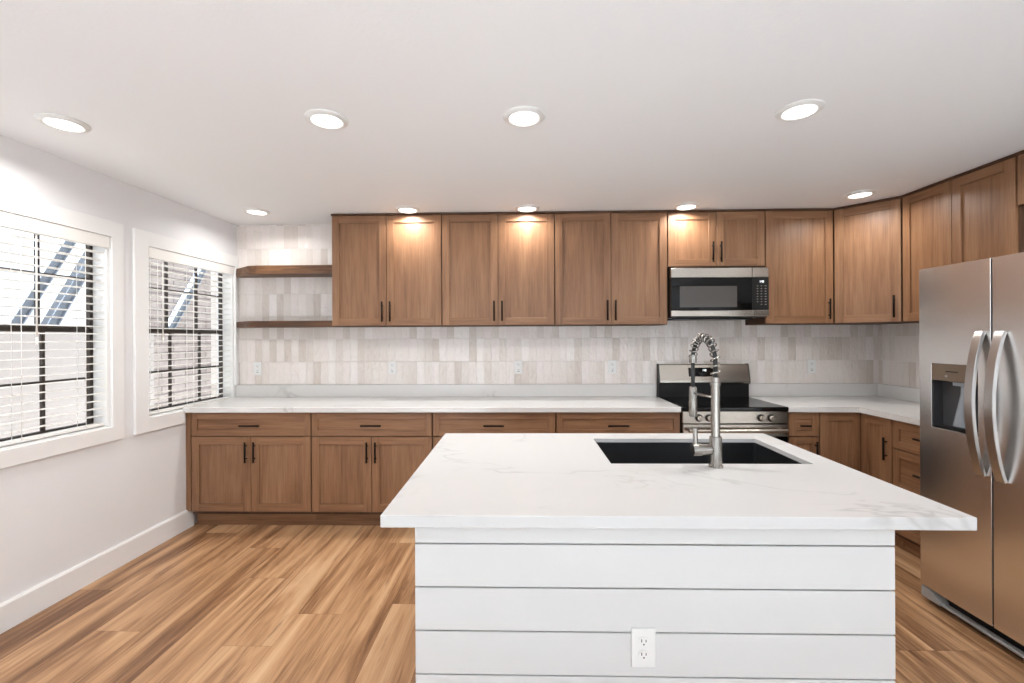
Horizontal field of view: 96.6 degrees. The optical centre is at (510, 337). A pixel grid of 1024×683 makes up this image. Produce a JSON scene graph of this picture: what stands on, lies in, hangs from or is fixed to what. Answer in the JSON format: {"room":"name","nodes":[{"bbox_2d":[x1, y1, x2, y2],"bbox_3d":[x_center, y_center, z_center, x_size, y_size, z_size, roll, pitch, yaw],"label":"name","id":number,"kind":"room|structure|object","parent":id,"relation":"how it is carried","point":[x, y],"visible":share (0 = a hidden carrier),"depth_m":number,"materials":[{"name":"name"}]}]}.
{"room":"kitchen","nodes":[
{"label":"kitchen","id":0,"kind":"room"},
{"bbox_2d":[0,135,235,602],"bbox_3d":[-2.640,0.223,0.423,0.150,2.432,7.518,0,0,2],"label":"wall","id":1,"kind":"structure","parent":0,"point":[59,512],"depth_m":2.70,"materials":[{"name":"white paint"}]},
{"bbox_2d":[0,190,124,468],"bbox_3d":[-2.539,-0.039,2.349,0.138,1.354,1.094,0,0,2],"label":"window","id":2,"kind":"structure","parent":1,"relation":"in","point":[112,355],"depth_m":2.78,"materials":[{"name":"white paint"}]},
{"bbox_2d":[0,211,109,446],"bbox_3d":[-2.516,-0.041,2.363,0.077,1.156,0.888,0,0,2],"label":"window blind","id":3,"kind":"object","parent":2,"relation":"attached to","point":[20,223],"visible":1,"depth_m":2.47,"materials":[{"name":"white plastic"}]},
{"bbox_2d":[0,510,193,633],"bbox_3d":[-2.562,1.368,0.139,0.016,0.141,6.715,0,0,2],"label":"baseboard","id":4,"kind":"structure","parent":1,"relation":"attached to","point":[17,609],"depth_m":2.63,"materials":[{"name":"white paint"}]},
{"bbox_2d":[132,228,238,434],"bbox_3d":[-2.494,-0.039,3.507,0.138,1.354,1.060,0,0,2],"label":"window","id":5,"kind":"structure","parent":1,"relation":"in","point":[142,240],"depth_m":3.34,"materials":[{"name":"white paint"}]},
{"bbox_2d":[149,247,233,414],"bbox_3d":[-2.469,-0.044,3.542,0.077,1.148,0.900,0,0,2],"label":"window blind","id":6,"kind":"object","parent":5,"relation":"attached to","point":[154,253],"visible":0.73,"depth_m":3.47,"materials":[{"name":"white plastic"}]},
{"bbox_2d":[0,0,1023,224],"bbox_3d":[0.238,-1.078,0.344,6.030,0.140,7.600,0,0,1],"label":"ceiling","id":7,"kind":"structure","parent":0,"point":[200,105],"depth_m":1.91,"materials":[{"name":"white paint"}]},
{"bbox_2d":[34,112,90,132],"bbox_3d":[-2.069,-0.988,2.112,0.190,0.016,0.190,0,0,1],"label":"recessed light","id":8,"kind":"object","parent":7,"relation":"in","point":[56,121],"visible":1,"depth_m":2.09,"materials":[{"name":"white plastic"}]},
{"bbox_2d":[243,208,270,215],"bbox_3d":[-1.998,-0.989,3.594,0.190,0.016,0.190,0,0,1],"label":"recessed light","id":9,"kind":"object","parent":7,"relation":"in","point":[254,211],"visible":1,"depth_m":3.56,"materials":[{"name":"white plastic"}]},
{"bbox_2d":[304,109,348,129],"bbox_3d":[-0.842,-0.994,2.091,0.190,0.016,0.190,0,0,1],"label":"recessed light","id":10,"kind":"object","parent":7,"relation":"in","point":[327,120],"visible":1,"depth_m":2.07,"materials":[{"name":"white plastic"}]},
{"bbox_2d":[395,206,419,213],"bbox_3d":[-0.802,-0.995,3.558,0.190,0.016,0.190,0,0,1],"label":"recessed light","id":11,"kind":"object","parent":7,"relation":"in","point":[403,209],"visible":1,"depth_m":3.52,"materials":[{"name":"white plastic"}]},
{"bbox_2d":[503,106,544,126],"bbox_3d":[0.062,-0.999,2.073,0.190,0.016,0.190,0,0,1],"label":"recessed light","id":12,"kind":"object","parent":7,"relation":"in","point":[525,117],"visible":1,"depth_m":2.05,"materials":[{"name":"white plastic"}]},
{"bbox_2d":[515,204,538,211],"bbox_3d":[0.129,-0.999,3.536,0.190,0.016,0.190,0,0,1],"label":"recessed light","id":13,"kind":"object","parent":7,"relation":"in","point":[524,207],"visible":1,"depth_m":3.51,"materials":[{"name":"white plastic"}]},
{"bbox_2d":[673,202,699,209],"bbox_3d":[1.352,-1.005,3.504,0.190,0.016,0.190,0,0,1],"label":"recessed light","id":14,"kind":"object","parent":7,"relation":"in","point":[687,205],"visible":1,"depth_m":3.48,"materials":[{"name":"white plastic"}]},
{"bbox_2d":[775,98,824,120],"bbox_3d":[1.283,-1.004,2.025,0.190,0.016,0.190,0,0,1],"label":"recessed light","id":15,"kind":"object","parent":7,"relation":"in","point":[805,108],"visible":1,"depth_m":2.00,"materials":[{"name":"white plastic"}]},
{"bbox_2d":[843,189,876,198],"bbox_3d":[2.473,-1.010,3.227,0.190,0.016,0.190,0,0,1],"label":"recessed light","id":16,"kind":"object","parent":7,"relation":"in","point":[861,193],"visible":1,"depth_m":3.20,"materials":[{"name":"white plastic"}]},
{"bbox_2d":[0,523,1023,682],"bbox_3d":[0.249,1.485,0.344,6.057,0.120,7.500,0,0,1],"label":"floor","id":17,"kind":"structure","parent":0,"point":[208,603],"depth_m":2.29,"materials":[{"name":"laminate"}]},
{"bbox_2d":[186,413,315,524],"bbox_3d":[-1.958,0.998,3.705,0.953,0.875,0.635,0,0,1],"label":"base cabinet","id":18,"kind":"object","parent":17,"relation":"on","point":[242,468],"visible":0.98,"depth_m":3.43,"materials":[{"name":"brown wood"}]},
{"bbox_2d":[183,384,680,412],"bbox_3d":[-0.594,0.481,3.676,3.688,0.143,0.633,0,0,1],"label":"countertop","id":19,"kind":"structure","parent":18,"relation":"on","point":[385,398],"depth_m":3.79,"materials":[{"name":"white stone"}]},
{"bbox_2d":[312,413,432,524],"bbox_3d":[-1.026,0.994,3.682,0.909,0.875,0.635,0,0,1],"label":"base cabinet","id":20,"kind":"object","parent":17,"relation":"on","point":[361,462],"visible":0.83,"depth_m":3.40,"materials":[{"name":"brown wood"}]},
{"bbox_2d":[433,412,555,447],"bbox_3d":[-0.114,0.989,3.661,0.915,0.875,0.635,0,0,1],"label":"base cabinet","id":21,"kind":"object","parent":17,"relation":"on","point":[508,422],"visible":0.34,"depth_m":3.38,"materials":[{"name":"brown wood"}]},
{"bbox_2d":[556,412,679,432],"bbox_3d":[0.800,0.985,3.639,0.911,0.875,0.635,0,0,1],"label":"base cabinet","id":22,"kind":"object","parent":17,"relation":"on","point":[566,422],"visible":0.27,"depth_m":3.36,"materials":[{"name":"brown wood"}]},
{"bbox_2d":[415,528,894,682],"bbox_3d":[0.492,0.985,1.894,1.527,0.877,1.090,0,0,1],"label":"kitchen island","id":23,"kind":"object","parent":17,"relation":"on","point":[493,605],"visible":0.58,"depth_m":1.35,"materials":[{"name":"white paint"}]},
{"bbox_2d":[631,628,655,666],"bbox_3d":[0.393,0.916,1.347,0.071,0.115,0.008,0,0,1],"label":"outlet","id":24,"kind":"object","parent":23,"relation":"attached to","point":[643,640],"visible":1,"depth_m":1.34,"materials":[{"name":"white plastic"}]},
{"bbox_2d":[638,650,648,659],"bbox_3d":[0.393,0.936,1.344,0.032,0.029,0.002,0,0,1],"label":"receptacle","id":25,"kind":"object","parent":24,"relation":"attached to","point":[642,654],"depth_m":1.34,"materials":[{"name":"white plastic"}]},
{"bbox_2d":[638,637,648,646],"bbox_3d":[0.393,0.897,1.344,0.032,0.029,0.002,0,0,1],"label":"receptacle","id":26,"kind":"object","parent":24,"relation":"attached to","point":[642,641],"depth_m":1.34,"materials":[{"name":"white plastic"}]},
{"bbox_2d":[380,433,976,529],"bbox_3d":[0.479,0.528,1.863,1.686,0.036,1.130,0,0,1],"label":"island countertop","id":27,"kind":"structure","parent":23,"relation":"on","point":[467,480],"depth_m":1.50,"materials":[{"name":"white stone"}]},
{"bbox_2d":[596,442,801,463],"bbox_3d":[0.818,0.641,2.067,0.866,0.223,0.517,0,0,1],"label":"sink","id":28,"kind":"object","parent":27,"relation":"in","point":[615,452],"visible":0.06,"depth_m":2.30,"materials":[{"name":"black metal"}]},
{"bbox_2d":[688,333,723,468],"bbox_3d":[0.777,0.244,1.907,0.118,0.528,0.281,0,0,1],"label":"kitchen faucet","id":29,"kind":"object","parent":27,"relation":"on","point":[713,449],"visible":1,"depth_m":1.79,"materials":[{"name":"silver metal"}]},
{"bbox_2d":[657,363,788,442],"bbox_3d":[1.635,0.820,3.580,0.758,1.196,0.682,0,0,1],"label":"stove","id":30,"kind":"object","parent":17,"relation":"on","point":[739,412],"visible":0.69,"depth_m":3.57,"materials":[{"name":"silver metal"}]},
{"bbox_2d":[659,397,788,410],"bbox_3d":[1.633,0.517,3.578,0.757,0.030,0.578,0,0,1],"label":"cooktop","id":31,"kind":"object","parent":30,"relation":"in","point":[703,403],"depth_m":3.42,"materials":[{"name":"black glass"}]},
{"bbox_2d":[785,412,818,454],"bbox_3d":[2.146,0.978,3.607,0.223,0.875,0.635,0,0,1],"label":"base cabinet","id":32,"kind":"object","parent":17,"relation":"on","point":[803,427],"visible":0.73,"depth_m":3.32,"materials":[{"name":"brown wood"}]},
{"bbox_2d":[818,412,904,549],"bbox_3d":[2.698,0.976,3.469,0.885,0.875,0.883,0,0,1],"label":"base cabinet","id":33,"kind":"object","parent":17,"relation":"on","point":[861,442],"visible":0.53,"depth_m":3.31,"materials":[{"name":"brown wood"}]},
{"bbox_2d":[749,383,919,425],"bbox_3d":[2.571,0.466,3.192,1.124,0.143,1.449,0,0,1],"label":"countertop","id":34,"kind":"structure","parent":33,"relation":"on","point":[898,403],"depth_m":3.67,"materials":[{"name":"white stone"}]},
{"bbox_2d":[893,420,919,558],"bbox_3d":[2.812,0.975,2.744,0.624,0.875,0.559,0,0,1],"label":"base cabinet","id":35,"kind":"object","parent":17,"relation":"on","point":[906,436],"visible":0.2,"depth_m":2.92,"materials":[{"name":"brown wood"}]},
{"bbox_2d":[919,252,1023,658],"bbox_3d":[2.608,0.523,2.000,0.947,1.781,0.914,0,0,1],"label":"refrigerator","id":36,"kind":"object","parent":17,"relation":"on","point":[971,313],"visible":0.98,"depth_m":2.14,"materials":[{"name":"metal"}]},
{"bbox_2d":[211,224,877,396],"bbox_3d":[0.348,0.208,4.041,6.000,2.432,0.140,0,0,1],"label":"wall","id":37,"kind":"structure","parent":0,"point":[774,354],"depth_m":3.99,"materials":[{"name":"tile"}]},
{"bbox_2d":[254,362,261,374],"bbox_3d":[-2.233,0.274,4.028,0.071,0.115,0.008,0,0,1],"label":"outlet","id":38,"kind":"object","parent":37,"relation":"attached to","point":[257,365],"visible":1,"depth_m":4.03,"materials":[{"name":"white plastic"}]},
{"bbox_2d":[236,265,331,277],"bbox_3d":[-1.922,-0.566,3.906,0.960,0.070,0.235,0,0,1],"label":"floating shelf","id":39,"kind":"object","parent":37,"relation":"attached to","point":[258,271],"visible":0.79,"depth_m":3.79,"materials":[{"name":"brown wood"}]},
{"bbox_2d":[237,321,332,327],"bbox_3d":[-1.920,-0.113,3.906,0.960,0.051,0.235,0,0,1],"label":"floating shelf","id":40,"kind":"object","parent":37,"relation":"attached to","point":[245,324],"visible":0.83,"depth_m":3.79,"materials":[{"name":"brown wood"}]},
{"bbox_2d":[331,213,445,326],"bbox_3d":[-0.995,-0.544,3.819,0.892,0.907,0.360,0,0,1],"label":"upper cabinet","id":41,"kind":"object","parent":37,"relation":"attached to","point":[387,267],"visible":0.99,"depth_m":3.68,"materials":[{"name":"brown wood"}]},
{"bbox_2d":[388,361,395,373],"bbox_3d":[-1.036,0.264,3.999,0.071,0.115,0.008,0,0,1],"label":"outlet","id":42,"kind":"object","parent":37,"relation":"attached to","point":[391,364],"visible":1,"depth_m":4.00,"materials":[{"name":"white plastic"}]},
{"bbox_2d":[390,364,393,371],"bbox_3d":[-1.036,0.266,3.997,0.034,0.072,0.003,0,0,1],"label":"receptacle","id":43,"kind":"object","parent":42,"relation":"attached to","point":[391,365],"depth_m":4.00,"materials":[{"name":"white plastic"}]},
{"bbox_2d":[441,211,554,326],"bbox_3d":[-0.096,-0.549,3.797,0.904,0.907,0.360,0,0,1],"label":"upper cabinet","id":44,"kind":"object","parent":37,"relation":"attached to","point":[498,267],"visible":1,"depth_m":3.66,"materials":[{"name":"brown wood"}]},
{"bbox_2d":[514,361,522,373],"bbox_3d":[0.070,0.259,3.973,0.071,0.115,0.008,0,0,1],"label":"outlet","id":45,"kind":"object","parent":37,"relation":"attached to","point":[518,365],"visible":1,"depth_m":3.97,"materials":[{"name":"white plastic"}]},
{"bbox_2d":[554,210,667,325],"bbox_3d":[0.803,-0.553,3.776,0.894,0.907,0.360,0,0,1],"label":"upper cabinet","id":46,"kind":"object","parent":37,"relation":"attached to","point":[610,267],"visible":1,"depth_m":3.63,"materials":[{"name":"brown wood"}]},
{"bbox_2d":[608,360,616,373],"bbox_3d":[0.884,0.255,3.953,0.071,0.115,0.008,0,0,1],"label":"outlet","id":47,"kind":"object","parent":37,"relation":"attached to","point":[612,368],"visible":1,"depth_m":3.95,"materials":[{"name":"white plastic"}]},
{"bbox_2d":[667,209,765,269],"bbox_3d":[1.632,-0.784,3.756,0.764,0.452,0.360,0,0,1],"label":"upper cabinet","id":48,"kind":"object","parent":37,"relation":"attached to","point":[722,238],"visible":0.98,"depth_m":3.61,"materials":[{"name":"brown wood"}]},
{"bbox_2d":[667,267,768,320],"bbox_3d":[1.633,-0.345,3.738,0.751,0.401,0.392,0,0,1],"label":"microwave","id":49,"kind":"object","parent":48,"relation":"attached to","point":[738,293],"visible":0.98,"depth_m":3.54,"materials":[{"name":"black metal"}]},
{"bbox_2d":[745,208,833,324],"bbox_3d":[2.280,-0.560,3.741,0.529,0.907,0.360,0,0,1],"label":"upper cabinet","id":50,"kind":"object","parent":37,"relation":"attached to","point":[798,242],"visible":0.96,"depth_m":3.60,"materials":[{"name":"brown wood"}]},
{"bbox_2d":[807,360,815,372],"bbox_3d":[2.584,0.247,3.913,0.071,0.115,0.008,0,0,1],"label":"outlet","id":51,"kind":"object","parent":37,"relation":"attached to","point":[811,364],"visible":1,"depth_m":3.91,"materials":[{"name":"white plastic"}]},
{"bbox_2d":[810,362,813,370],"bbox_3d":[2.584,0.248,3.910,0.034,0.072,0.003,0,0,1],"label":"receptacle","id":52,"kind":"object","parent":51,"relation":"attached to","point":[811,363],"depth_m":3.91,"materials":[{"name":"white plastic"}]},
{"bbox_2d":[878,323,919,388],"bbox_3d":[3.136,0.195,0.264,0.146,2.432,7.278,0,0,1],"label":"wall","id":53,"kind":"structure","parent":0,"point":[898,344],"depth_m":3.69,"materials":[{"name":"white tile"}]},
{"bbox_2d":[818,196,918,324],"bbox_3d":[2.836,-0.563,3.587,0.600,0.907,0.641,0,0,1],"label":"upper cabinet","id":54,"kind":"object","parent":53,"relation":"attached to","point":[867,236],"visible":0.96,"depth_m":3.43,"materials":[{"name":"brown wood"}]},
{"bbox_2d":[901,154,1023,321],"bbox_3d":[2.955,-0.563,2.890,0.328,0.907,0.752,0,0,1],"label":"upper cabinet","id":55,"kind":"object","parent":53,"relation":"attached to","point":[973,214],"visible":0.59,"depth_m":2.83,"materials":[{"name":"brown wood"}]},
{"bbox_2d":[1015,150,1023,206],"bbox_3d":[2.922,-0.869,2.046,0.351,0.295,0.929,0,0,1],"label":"upper cabinet","id":56,"kind":"object","parent":53,"relation":"attached to","point":[1020,155],"visible":1,"depth_m":2.49,"materials":[{"name":"brown wood"}]},
{"label":"outside","id":57,"kind":"structure","parent":0,"visible":0},
{"bbox_3d":[-8.366,1.691,1.200,11.200,0.150,26.000,0,0,1],"label":"ground","id":58,"kind":"structure","parent":57,"visible":0},
{"bbox_2d":[0,235,33,323],"bbox_3d":[-9.187,-0.105,4.846,0.600,3.450,7.250,0,0,1],"label":"wall","id":59,"kind":"structure","parent":58,"relation":"on","point":[3,283],"depth_m":8.09,"materials":[{"name":"white paint"}]},
{"bbox_2d":[0,331,153,438],"bbox_3d":[-4.281,0.772,2.173,0.230,1.650,6.140,0,0,1],"label":"wall","id":60,"kind":"structure","parent":58,"relation":"on","point":[3,337],"depth_m":3.98,"materials":[{"name":"grey paint"}]},
{"bbox_2d":[2,239,75,323],"bbox_3d":[-4.233,-0.805,4.290,0.070,1.546,0.963,0,0,1],"label":"brace","id":61,"kind":"object","parent":60,"relation":"on","point":[26,294],"visible":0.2,"depth_m":4.11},
{"bbox_2d":[41,251,84,324],"bbox_3d":[-4.228,-0.530,4.425,0.070,0.995,0.624,0,0,1],"label":"brace","id":62,"kind":"object","parent":60,"relation":"on","point":[61,297],"visible":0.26,"depth_m":4.32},
{"bbox_2d":[149,259,210,407],"bbox_3d":[-4.446,-0.777,7.683,0.250,4.750,4.850,0,0,1],"label":"wall","id":63,"kind":"structure","parent":58,"relation":"on","point":[175,349],"depth_m":6.01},
{"bbox_2d":[168,269,206,327],"bbox_3d":[-4.310,-0.833,6.286,0.070,1.496,1.107,0,0,1],"label":"brace","id":64,"kind":"object","parent":63,"relation":"attached to","point":[183,302],"visible":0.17,"depth_m":5.98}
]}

